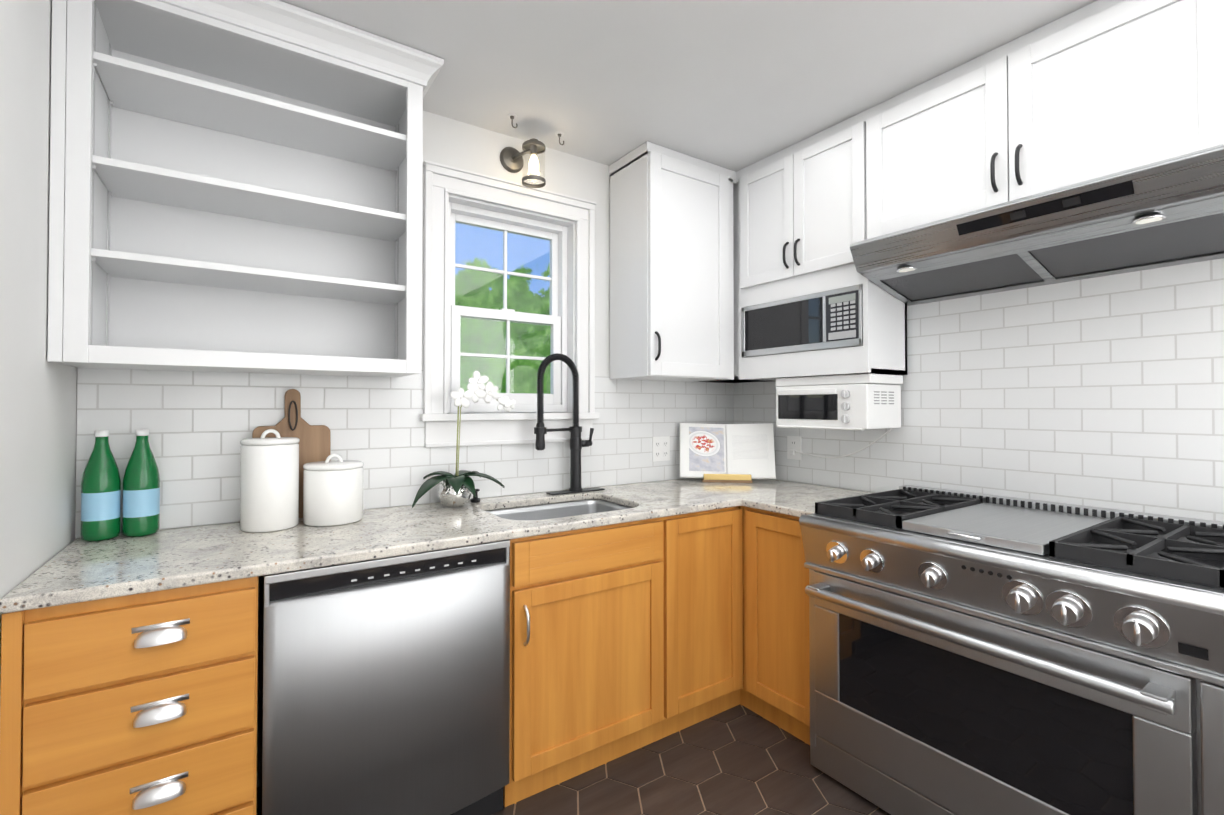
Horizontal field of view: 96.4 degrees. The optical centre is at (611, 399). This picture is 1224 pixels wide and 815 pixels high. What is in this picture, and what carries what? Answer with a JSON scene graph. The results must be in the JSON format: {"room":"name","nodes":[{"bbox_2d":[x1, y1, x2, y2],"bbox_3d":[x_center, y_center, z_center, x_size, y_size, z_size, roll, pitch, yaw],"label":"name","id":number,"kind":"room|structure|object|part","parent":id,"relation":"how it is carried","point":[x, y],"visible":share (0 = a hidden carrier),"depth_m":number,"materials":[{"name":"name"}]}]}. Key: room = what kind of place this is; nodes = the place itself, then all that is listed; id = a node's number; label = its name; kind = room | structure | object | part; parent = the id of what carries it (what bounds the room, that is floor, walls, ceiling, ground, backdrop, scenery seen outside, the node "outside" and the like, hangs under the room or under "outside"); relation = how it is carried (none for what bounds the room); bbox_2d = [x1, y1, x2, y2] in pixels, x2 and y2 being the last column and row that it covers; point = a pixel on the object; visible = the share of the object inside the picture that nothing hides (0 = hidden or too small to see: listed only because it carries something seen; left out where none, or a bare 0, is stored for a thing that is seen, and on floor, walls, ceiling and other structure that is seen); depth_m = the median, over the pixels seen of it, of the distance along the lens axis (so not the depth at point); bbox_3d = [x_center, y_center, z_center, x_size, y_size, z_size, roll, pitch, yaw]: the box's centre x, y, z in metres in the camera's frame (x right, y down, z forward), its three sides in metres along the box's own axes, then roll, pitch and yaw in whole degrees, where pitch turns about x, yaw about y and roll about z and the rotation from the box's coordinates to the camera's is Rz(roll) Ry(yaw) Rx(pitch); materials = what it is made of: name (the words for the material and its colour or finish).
{"room":"kitchen","nodes":[
{"label":"kitchen","id":0,"kind":"room"},
{"bbox_2d":[0,0,76,684],"bbox_3d":[-0.455,0.050,-0.194,0.160,2.500,4.300,0,-1,-34],"label":"wall","id":1,"kind":"structure","parent":0,"point":[38,410],"depth_m":1.25,"materials":[{"name":"paint"}]},
{"bbox_2d":[75,111,733,786],"bbox_3d":[-0.484,0.083,2.476,3.110,2.500,0.168,0,-1,-34],"label":"wall","id":2,"kind":"structure","parent":0,"point":[199,425],"depth_m":2.13,"materials":[{"name":"tile"}]},
{"bbox_2d":[47,0,443,376],"bbox_3d":[-1.084,-0.632,1.755,0.972,1.081,0.375,0,-1,-34],"label":"open shelf unit","id":3,"kind":"object","parent":2,"relation":"attached to","point":[235,186],"visible":1,"depth_m":1.75,"materials":[{"name":"white painted wood"}]},
{"bbox_3d":[-1.084,-1.130,1.761,0.972,0.085,0.374,0,-1,-34],"label":"crown","id":4,"kind":"part","parent":3,"relation":"part of","materials":[{"name":"white wood"}]},
{"bbox_2d":[420,160,598,447],"bbox_3d":[-0.454,-0.380,2.462,0.828,1.146,0.185,0,-1,-34],"label":"window","id":5,"kind":"structure","parent":2,"relation":"in","point":[442,182],"depth_m":2.42,"materials":[{"name":"white wood"}]},
{"bbox_3d":[-0.483,-0.405,2.506,0.474,0.749,0.039,0,-1,-34],"label":"glass","id":6,"kind":"part","parent":5,"relation":"part of","materials":[{"name":"clear glass"}]},
{"bbox_3d":[-0.483,-0.391,2.505,0.594,0.897,0.080,0,-1,-34],"label":"window frame sashes","id":7,"kind":"part","parent":5,"relation":"part of","materials":[{"name":"white wood"}]},
{"bbox_2d":[448,194,574,412],"bbox_3d":[-0.473,-0.396,2.491,0.616,0.909,0.155,0,-1,-34],"label":"liner","id":8,"kind":"object","parent":2,"relation":"in","point":[570,225],"visible":0.31,"depth_m":2.60,"materials":[{"name":"white wood"}]},
{"bbox_2d":[500,138,545,187],"bbox_3d":[-0.378,-1.024,2.362,0.155,0.191,0.175,0,-1,-34],"label":"lamp","id":9,"kind":"object","parent":2,"relation":"attached to","point":[512,160],"visible":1,"depth_m":2.38,"materials":[{"name":"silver metal"}]},
{"bbox_3d":[-0.412,-1.063,2.375,0.112,0.112,0.118,0,-1,-34],"label":"backplate arm","id":10,"kind":"part","parent":9,"relation":"part of"},
{"bbox_3d":[-0.336,-1.011,2.347,0.096,0.134,0.096,0,-1,-34],"label":"shade glass","id":11,"kind":"part","parent":9,"relation":"part of","materials":[{"name":"clear glass"}]},
{"bbox_3d":[-0.336,-1.014,2.347,0.044,0.080,0.043,0,-1,-34],"label":"bulb","id":12,"kind":"part","parent":9,"relation":"part of","materials":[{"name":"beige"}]},
{"bbox_2d":[652,436,669,461],"bbox_3d":[0.259,0.256,2.871,0.115,0.128,0.008,0,-1,-34],"label":"electrical outlet","id":13,"kind":"object","parent":2,"relation":"attached to","point":[660,448],"visible":1,"depth_m":2.87,"materials":[{"name":"white plastic"}]},
{"bbox_2d":[609,141,736,382],"bbox_3d":[0.308,-0.633,2.723,0.552,1.056,0.318,0,-1,-34],"label":"upper cabinet","id":14,"kind":"object","parent":2,"relation":"attached to","point":[673,214],"depth_m":2.58,"materials":[{"name":"white wood"}]},
{"bbox_2d":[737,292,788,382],"bbox_3d":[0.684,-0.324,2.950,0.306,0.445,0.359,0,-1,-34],"label":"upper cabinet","id":15,"kind":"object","parent":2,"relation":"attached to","point":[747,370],"depth_m":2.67,"materials":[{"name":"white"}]},
{"bbox_2d":[776,373,902,457],"bbox_3d":[0.976,0.088,2.505,0.303,0.383,0.580,0,-1,-34],"label":"toaster oven","id":16,"kind":"object","parent":15,"relation":"attached to","point":[860,402],"visible":0.98,"depth_m":2.32,"materials":[{"name":"white plastic"}]},
{"bbox_3d":[0.862,-0.036,2.433,0.008,0.026,0.306,0,-1,-34],"label":"handle","id":17,"kind":"part","parent":16,"relation":"part of","materials":[{"name":"white plastic"}]},
{"bbox_3d":[0.866,0.031,2.435,0.004,0.109,0.306,0,-1,-34],"label":"glass","id":18,"kind":"part","parent":16,"relation":"part of","materials":[{"name":"black glass"}]},
{"bbox_3d":[1.066,0.202,2.581,0.066,0.157,0.552,0,-1,-34],"label":"cord","id":19,"kind":"part","parent":16,"relation":"part of","materials":[{"name":"white plastic"}]},
{"bbox_2d":[256,704,890,814],"bbox_3d":[0.766,1.340,0.618,3.110,0.060,4.620,0,-1,-34],"label":"floor","id":20,"kind":"structure","parent":0,"point":[257,805],"depth_m":1.86,"materials":[{"name":"brown tile"}]},
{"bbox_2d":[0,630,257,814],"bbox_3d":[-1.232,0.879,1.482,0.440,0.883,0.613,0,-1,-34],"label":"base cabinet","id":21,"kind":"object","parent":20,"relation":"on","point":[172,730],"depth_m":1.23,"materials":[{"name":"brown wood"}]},
{"bbox_2d":[0,478,870,677],"bbox_3d":[-0.160,0.428,1.986,2.778,0.030,0.996,0,-1,-34],"label":"countertop","id":22,"kind":"structure","parent":21,"relation":"on","point":[92,601],"depth_m":1.57,"materials":[{"name":"grey stone"}]},
{"bbox_2d":[80,430,120,541],"bbox_3d":[-1.497,0.248,1.604,0.086,0.318,0.086,0,-1,-34],"label":"water bottle","id":23,"kind":"object","parent":22,"relation":"on","point":[100,499],"visible":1,"depth_m":1.58,"materials":[{"name":"green glass"}]},
{"bbox_2d":[122,429,159,536],"bbox_3d":[-1.425,0.249,1.657,0.086,0.318,0.086,0,-1,-34],"label":"water bottle","id":24,"kind":"object","parent":22,"relation":"on","point":[141,498],"visible":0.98,"depth_m":1.63,"materials":[{"name":"green glass"}]},
{"bbox_2d":[240,429,299,532],"bbox_3d":[-1.098,0.251,1.758,0.162,0.316,0.162,0,-1,-34],"label":"canister","id":25,"kind":"object","parent":22,"relation":"on","point":[269,484],"visible":1,"depth_m":1.69,"materials":[{"name":"white ceramic"}]},
{"bbox_3d":[-1.098,0.117,1.759,0.162,0.047,0.162,0,-1,-34],"label":"lid","id":26,"kind":"part","parent":25,"relation":"part of","materials":[{"name":"white ceramic"}]},
{"bbox_2d":[252,389,330,517],"bbox_3d":[-1.108,0.184,1.898,0.235,0.450,0.029,0,-6,-34],"label":"cutting board","id":27,"kind":"object","parent":22,"relation":"on","point":[314,443],"visible":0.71,"depth_m":1.91,"materials":[{"name":"brown wood"}]},
{"bbox_2d":[303,454,363,526],"bbox_3d":[-0.943,0.296,1.855,0.184,0.228,0.184,0,-1,-34],"label":"canister","id":28,"kind":"object","parent":22,"relation":"on","point":[332,492],"visible":1,"depth_m":1.78,"materials":[{"name":"white ceramic"}]},
{"bbox_3d":[-0.943,0.206,1.856,0.184,0.047,0.184,0,-1,-34],"label":"lid","id":29,"kind":"part","parent":28,"relation":"part of","materials":[{"name":"white ceramic"}]},
{"bbox_2d":[258,540,509,814],"bbox_3d":[-0.754,0.884,1.777,0.658,0.880,0.626,0,-1,-34],"label":"dishwasher","id":30,"kind":"object","parent":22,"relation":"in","point":[383,686],"visible":0.85,"depth_m":1.50,"materials":[{"name":"grey metal"}]},
{"bbox_2d":[412,371,515,507],"bbox_3d":[-0.570,0.148,2.131,0.428,0.532,0.201,0,-1,-34],"label":"orchid plant","id":31,"kind":"object","parent":22,"relation":"on","point":[457,489],"visible":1,"depth_m":2.13,"materials":[{"name":"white plant"}]},
{"bbox_3d":[-0.615,0.358,2.140,0.128,0.112,0.128,0,-1,-34],"label":"pot","id":32,"kind":"part","parent":31,"relation":"part of","materials":[{"name":"silver metal"}]},
{"bbox_3d":[-0.527,0.132,2.201,0.209,0.365,0.009,0,-1,-34],"label":"stem","id":33,"kind":"part","parent":31,"relation":"part of","materials":[{"name":"beige"}]},
{"bbox_2d":[470,489,479,502],"bbox_3d":[-0.552,0.386,2.221,0.040,0.057,0.055,0,-1,-34],"label":"soap dispenser","id":34,"kind":"object","parent":22,"relation":"on","point":[475,499],"visible":0.83,"depth_m":2.22,"materials":[{"name":"black metal"}]},
{"bbox_2d":[487,499,630,519],"bbox_3d":[-0.198,0.548,2.155,0.599,0.204,0.424,0,-1,-34],"label":"sink","id":35,"kind":"object","parent":22,"relation":"in","point":[556,508],"depth_m":2.34,"materials":[{"name":"silver metal"}]},
{"bbox_2d":[534,353,604,494],"bbox_3d":[-0.198,0.105,2.470,0.365,0.624,0.084,1,-1,-40],"label":"faucet","id":36,"kind":"object","parent":22,"relation":"on","point":[577,442],"visible":1,"depth_m":2.47,"materials":[{"name":"black metal"}]},
{"bbox_2d":[680,423,775,482],"bbox_3d":[0.599,0.272,2.868,0.484,0.301,0.156,0,-1,7],"label":"cookbook","id":37,"kind":"object","parent":22,"relation":"on","point":[734,453],"visible":1,"depth_m":2.84,"materials":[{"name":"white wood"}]},
{"bbox_2d":[689,427,724,471],"bbox_3d":[0.494,0.256,2.856,0.190,0.229,0.155,0,-1,-34],"label":"photo","id":38,"kind":"object","parent":37,"relation":"attached to","point":[706,444],"depth_m":2.86},
{"bbox_2d":[510,554,655,601],"bbox_3d":[-0.212,0.548,2.146,0.632,0.204,0.424,0,-1,-34],"label":"base cabinet","id":39,"kind":"object","parent":20,"relation":"on","point":[562,579],"depth_m":1.88,"materials":[{"name":"brown wood"}]},
{"bbox_2d":[503,570,671,806],"bbox_3d":[-0.223,1.002,2.165,0.642,0.655,0.613,0,-1,-34],"label":"base cabinet","id":40,"kind":"object","parent":20,"relation":"on","point":[644,614],"depth_m":1.90,"materials":[{"name":"brown wood"}]},
{"bbox_2d":[656,538,731,733],"bbox_3d":[0.214,0.891,2.463,0.427,0.883,0.613,0,-1,-34],"label":"base cabinet","id":41,"kind":"object","parent":20,"relation":"on","point":[701,575],"depth_m":2.20,"materials":[{"name":"brown wood"}]},
{"bbox_2d":[732,526,809,744],"bbox_3d":[0.881,0.890,2.328,0.662,0.883,0.399,0,-1,-34],"label":"base cabinet","id":42,"kind":"object","parent":20,"relation":"on","point":[771,645],"depth_m":2.19,"materials":[{"name":"brown wood"}]},
{"bbox_2d":[799,485,1223,814],"bbox_3d":[1.238,0.839,1.706,0.765,0.968,1.020,0,-1,-34],"label":"range","id":43,"kind":"object","parent":20,"relation":"on","point":[971,653],"visible":1,"depth_m":1.47,"materials":[{"name":"silver metal"}]},
{"bbox_3d":[1.006,0.948,1.547,0.035,0.697,1.016,0,-1,-34],"label":"trim","id":44,"kind":"part","parent":43,"relation":"part of","materials":[{"name":"silver metal"}]},
{"bbox_3d":[0.997,0.385,1.548,0.019,0.010,0.087,0,-1,-34],"label":"griddle handle","id":45,"kind":"part","parent":43,"relation":"part of","materials":[{"name":"silver metal"}]},
{"bbox_2d":[805,571,1197,814],"bbox_3d":[0.962,0.885,1.537,0.119,0.572,0.928,0,-1,-34],"label":"oven","id":46,"kind":"object","parent":43,"relation":"in","point":[969,713],"depth_m":1.47,"materials":[{"name":"silver metal"}]},
{"bbox_3d":[0.987,0.502,1.540,0.081,0.142,1.020,0,-1,-34],"label":"control panel","id":47,"kind":"part","parent":43,"relation":"part of","materials":[{"name":"silver metal"}]},
{"bbox_3d":[1.270,0.881,1.149,0.045,0.572,0.038,0,-1,-34],"label":"panel","id":48,"kind":"part","parent":43,"relation":"part of","materials":[{"name":"silver metal"}]},
{"bbox_2d":[280,0,1096,183],"bbox_3d":[0.766,-1.230,0.650,3.110,0.080,4.620,0,-1,-34],"label":"ceiling","id":49,"kind":"structure","parent":0,"point":[735,85],"depth_m":1.88,"materials":[{"name":"paint"}]},
{"bbox_2d":[507,113,516,118],"bbox_3d":[-0.411,-1.167,2.250,0.040,0.003,0.040,0,-1,-34],"label":"plate","id":50,"kind":"object","parent":49,"relation":"attached to","point":[512,114],"visible":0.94,"depth_m":2.24,"materials":[{"name":"white"}]},
{"bbox_2d":[510,116,517,127],"bbox_3d":[-0.404,-1.143,2.254,0.034,0.045,0.017,0,-1,-34],"label":"ceiling hook","id":51,"kind":"object","parent":50,"relation":"attached to","point":[512,117],"visible":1,"depth_m":2.25,"materials":[{"name":"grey metal"}]},
{"bbox_2d":[734,258,1223,521],"bbox_3d":[1.983,0.070,1.459,0.168,2.500,4.300,0,-1,-34],"label":"wall","id":52,"kind":"structure","parent":0,"point":[1105,391],"depth_m":1.92,"materials":[{"name":"tile"}]},
{"bbox_2d":[787,436,800,459],"bbox_3d":[0.935,0.247,2.828,0.026,0.120,0.085,0,-1,-34],"label":"duplex electrical outlet","id":53,"kind":"object","parent":52,"relation":"attached to","point":[793,444],"visible":1,"depth_m":2.83,"materials":[{"name":"white plastic"}]},
{"bbox_2d":[737,103,884,295],"bbox_3d":[0.967,-0.857,2.529,0.318,0.611,0.757,0,-1,-34],"label":"upper cabinet","id":54,"kind":"object","parent":52,"relation":"attached to","point":[750,274],"depth_m":2.40,"materials":[{"name":"white wood"}]},
{"bbox_2d":[850,144,1223,305],"bbox_3d":[1.381,-0.522,1.811,0.434,0.220,1.018,0,-1,-34],"label":"range hood","id":55,"kind":"object","parent":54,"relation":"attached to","point":[1165,213],"visible":1,"depth_m":1.68,"materials":[{"name":"silver metal"}]},
{"bbox_2d":[737,277,906,363],"bbox_3d":[0.940,-0.341,2.549,0.287,0.248,0.689,0,-1,-34],"label":"upper cabinet","id":56,"kind":"object","parent":52,"relation":"attached to","point":[854,317],"depth_m":2.35,"materials":[{"name":"white"}]},
{"bbox_2d":[741,284,862,356],"bbox_3d":[0.941,-0.340,2.548,0.287,0.248,0.639,0,-1,-34],"label":"microwave","id":57,"kind":"object","parent":56,"relation":"in","point":[829,319],"depth_m":2.43,"materials":[{"name":"grey"}]},
{"bbox_2d":[881,0,1188,233],"bbox_3d":[1.419,-0.903,1.863,0.318,0.536,1.101,0,-1,-34],"label":"upper cabinet","id":58,"kind":"object","parent":52,"relation":"attached to","point":[1099,89],"depth_m":1.70,"materials":[{"name":"white wood"}]},
{"bbox_2d":[1189,0,1223,152],"bbox_3d":[1.814,-0.910,1.280,0.318,0.536,0.564,0,-1,-34],"label":"upper cabinet","id":59,"kind":"object","parent":52,"relation":"attached to","point":[1206,17],"depth_m":1.41,"materials":[{"name":"white wood"}]},
{"bbox_3d":[0.939,-1.143,1.854,0.614,0.057,2.492,0,-1,-34],"label":"crown","id":60,"kind":"part","parent":59,"relation":"part of","materials":[{"name":"white wood"}]},
{"label":"outside","id":61,"kind":"structure","parent":0,"visible":0},
{"bbox_2d":[455,223,549,296],"bbox_3d":[-3.488,-6.103,7.685,12.000,17.000,0.020,0,-1,-34],"label":"sky","id":62,"kind":"structure","parent":61,"point":[486,248],"depth_m":8.79,"materials":[{"name":"blue"}]},
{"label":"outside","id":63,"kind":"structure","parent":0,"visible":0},
{"bbox_2d":[455,231,550,393],"bbox_3d":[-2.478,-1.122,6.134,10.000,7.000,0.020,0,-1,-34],"label":"trees","id":64,"kind":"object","parent":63,"point":[525,295],"depth_m":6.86,"materials":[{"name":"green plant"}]}
]}

